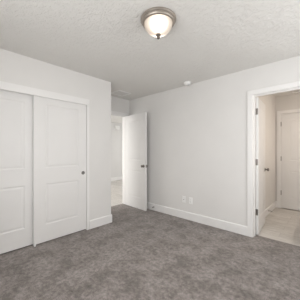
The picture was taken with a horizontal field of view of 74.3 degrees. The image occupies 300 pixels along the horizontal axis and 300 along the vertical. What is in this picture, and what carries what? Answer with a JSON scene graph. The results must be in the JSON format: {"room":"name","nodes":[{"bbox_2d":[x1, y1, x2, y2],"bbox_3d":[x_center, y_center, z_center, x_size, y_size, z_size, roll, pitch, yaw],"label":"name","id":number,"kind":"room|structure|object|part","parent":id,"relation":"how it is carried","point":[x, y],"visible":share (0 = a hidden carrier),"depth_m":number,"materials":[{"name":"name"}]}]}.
{"room":"empty bedroom","nodes":[
{"label":"empty bedroom","id":0,"kind":"room"},
{"bbox_2d":[0,48,110,220],"bbox_3d":[-1.580,0.032,2.577,0.120,2.460,2.510,0,0,43],"label":"wall","id":1,"kind":"structure","parent":0,"point":[15,68],"depth_m":3.16,"materials":[{"name":"paint"}]},
{"bbox_2d":[0,89,32,253],"bbox_3d":[-1.803,0.241,2.348,0.035,1.969,0.814,0,0,43],"label":"door","id":2,"kind":"structure","parent":1,"relation":"in","point":[16,109],"depth_m":2.47,"materials":[{"name":"white paint"}]},
{"bbox_2d":[0,81,89,104],"bbox_3d":[-1.511,-0.767,2.552,0.016,0.094,1.608,0,0,43],"label":"trim","id":3,"kind":"structure","parent":1,"relation":"attached to","point":[7,86],"depth_m":2.62,"materials":[{"name":"white paint"}]},
{"bbox_2d":[33,95,85,244],"bbox_3d":[-1.270,0.241,2.858,0.035,1.969,0.744,0,0,43],"label":"door","id":4,"kind":"structure","parent":1,"relation":"in","point":[59,127],"depth_m":2.80,"materials":[{"name":"white paint"}]},
{"bbox_2d":[86,105,88,229],"bbox_3d":[-1.021,0.261,3.166,0.130,1.962,0.038,0,0,43],"label":"trim","id":5,"kind":"structure","parent":1,"relation":"attached to","point":[87,106],"depth_m":3.12,"materials":[{"name":"white paint"}]},
{"bbox_2d":[111,122,121,180],"bbox_3d":[-2.865,0.032,6.939,0.120,2.460,7.370,0,0,43],"label":"wall","id":6,"kind":"structure","parent":0,"point":[116,135],"depth_m":8.40,"materials":[{"name":"paint"}]},
{"bbox_2d":[111,177,121,180],"bbox_3d":[-2.816,1.175,6.893,0.014,0.135,7.330,0,0,43],"label":"baseboard","id":7,"kind":"structure","parent":6,"relation":"attached to","point":[113,178],"depth_m":8.38,"materials":[{"name":"white paint"}]},
{"bbox_2d":[111,96,128,113],"bbox_3d":[-0.516,0.032,4.745,0.120,2.460,7.370,0,0,43],"label":"wall","id":8,"kind":"structure","parent":0,"point":[117,104],"depth_m":4.47,"materials":[{"name":"paint"}]},
{"bbox_2d":[111,111,128,203],"bbox_3d":[-0.855,0.183,4.383,0.154,2.117,0.879,0,0,43],"label":"door frame","id":9,"kind":"structure","parent":8,"relation":"attached to","point":[113,113],"depth_m":4.67,"materials":[{"name":"white paint"}]},
{"bbox_2d":[125,112,147,210],"bbox_3d":[-0.333,0.217,4.339,0.166,2.026,0.772,0,0,-43],"label":"door","id":10,"kind":"structure","parent":8,"relation":"in","point":[136,165],"depth_m":4.27,"materials":[{"name":"white paint"}]},
{"bbox_2d":[0,0,299,122],"bbox_3d":[-0.146,-1.248,4.399,7.560,0.100,7.610,0,0,43],"label":"ceiling","id":11,"kind":"structure","parent":0,"point":[107,40],"depth_m":2.13,"materials":[{"name":"white paint"}]},
{"bbox_2d":[111,90,130,95],"bbox_3d":[-0.607,-1.191,4.090,0.300,0.012,0.330,0,0,43],"label":"ceiling vent","id":12,"kind":"object","parent":11,"relation":"in","point":[117,92],"visible":0.87,"depth_m":4.09,"materials":[{"name":"white plastic"}]},
{"bbox_2d":[141,7,175,39],"bbox_3d":[0.076,-1.106,1.800,0.324,0.182,0.324,0,0,43],"label":"ceiling light","id":13,"kind":"object","parent":11,"relation":"attached to","point":[158,22],"visible":1,"depth_m":1.71,"materials":[{"name":"white glass"}]},
{"bbox_3d":[0.076,-1.108,1.800,0.260,0.100,0.260,0,0,43],"label":"lamp shade","id":14,"kind":"part","parent":13,"relation":"part of","materials":[{"name":"white glass"}]},
{"bbox_2d":[184,81,190,85],"bbox_3d":[0.655,-1.174,3.455,0.136,0.048,0.136,0,0,43],"label":"smoke detector","id":15,"kind":"object","parent":11,"relation":"attached to","point":[187,83],"visible":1,"depth_m":3.41,"materials":[{"name":"white plastic"}]},
{"bbox_2d":[0,180,299,299],"bbox_3d":[-0.146,1.302,4.399,7.560,0.120,7.610,0,0,43],"label":"floor","id":16,"kind":"structure","parent":0,"point":[150,254],"depth_m":2.21,"materials":[{"name":"grey carpet"}]},
{"bbox_2d":[129,55,299,225],"bbox_3d":[1.099,0.032,3.291,4.226,2.460,0.120,0,0,43],"label":"wall","id":17,"kind":"structure","parent":0,"point":[197,132],"depth_m":3.36,"materials":[{"name":"paint"}]},
{"bbox_2d":[147,202,246,235],"bbox_3d":[0.472,1.175,3.784,2.608,0.135,0.014,0,0,43],"label":"baseboard","id":18,"kind":"structure","parent":17,"relation":"attached to","point":[236,228],"depth_m":3.39,"materials":[{"name":"white paint"}]},
{"bbox_2d":[247,81,299,236],"bbox_3d":[1.766,0.183,2.668,0.806,2.117,0.154,0,0,43],"label":"door frame","id":19,"kind":"structure","parent":17,"relation":"attached to","point":[252,94],"depth_m":2.87,"materials":[{"name":"white paint"}]},
{"bbox_2d":[256,97,268,234],"bbox_3d":[1.776,0.221,3.175,0.166,2.026,0.700,0,0,38],"label":"door","id":20,"kind":"structure","parent":19,"relation":"in","point":[260,106],"depth_m":3.07,"materials":[{"name":"white paint"}]},
{"bbox_2d":[258,94,274,208],"bbox_3d":[2.130,0.032,3.782,0.120,2.460,2.005,0,0,43],"label":"wall","id":21,"kind":"structure","parent":0,"point":[268,100],"depth_m":4.00,"materials":[{"name":"paint"}]},
{"bbox_2d":[265,201,275,216],"bbox_3d":[2.143,1.175,3.697,0.014,0.135,1.871,0,0,43],"label":"baseboard","id":22,"kind":"structure","parent":21,"relation":"attached to","point":[272,206],"depth_m":4.00,"materials":[{"name":"white paint"}]},
{"bbox_2d":[275,93,299,207],"bbox_3d":[3.370,0.032,3.913,1.515,2.460,0.120,0,0,43],"label":"wall","id":23,"kind":"structure","parent":0,"point":[292,101],"depth_m":4.31,"materials":[{"name":"paint"}]},
{"bbox_2d":[277,109,299,207],"bbox_3d":[3.154,0.183,4.115,0.852,2.117,0.154,0,0,43],"label":"door frame","id":24,"kind":"structure","parent":23,"relation":"attached to","point":[279,113],"depth_m":4.32,"materials":[{"name":"white paint"}]},
{"bbox_2d":[281,113,299,210],"bbox_3d":[3.125,0.221,4.082,0.720,2.026,0.166,0,0,43],"label":"door","id":25,"kind":"structure","parent":23,"relation":"in","point":[290,123],"depth_m":4.20,"materials":[{"name":"white paint"}]},
{"bbox_3d":[-1.021,0.032,3.690,0.582,2.460,0.120,0,0,43],"label":"wall","id":26,"kind":"structure","parent":0,"visible":0},
{"bbox_2d":[89,214,111,228],"bbox_3d":[-1.064,1.175,3.536,0.702,0.135,0.433,0,0,43],"label":"baseboard","id":27,"kind":"structure","parent":26,"relation":"attached to","point":[94,223],"depth_m":3.28,"materials":[{"name":"white paint"}]}
]}

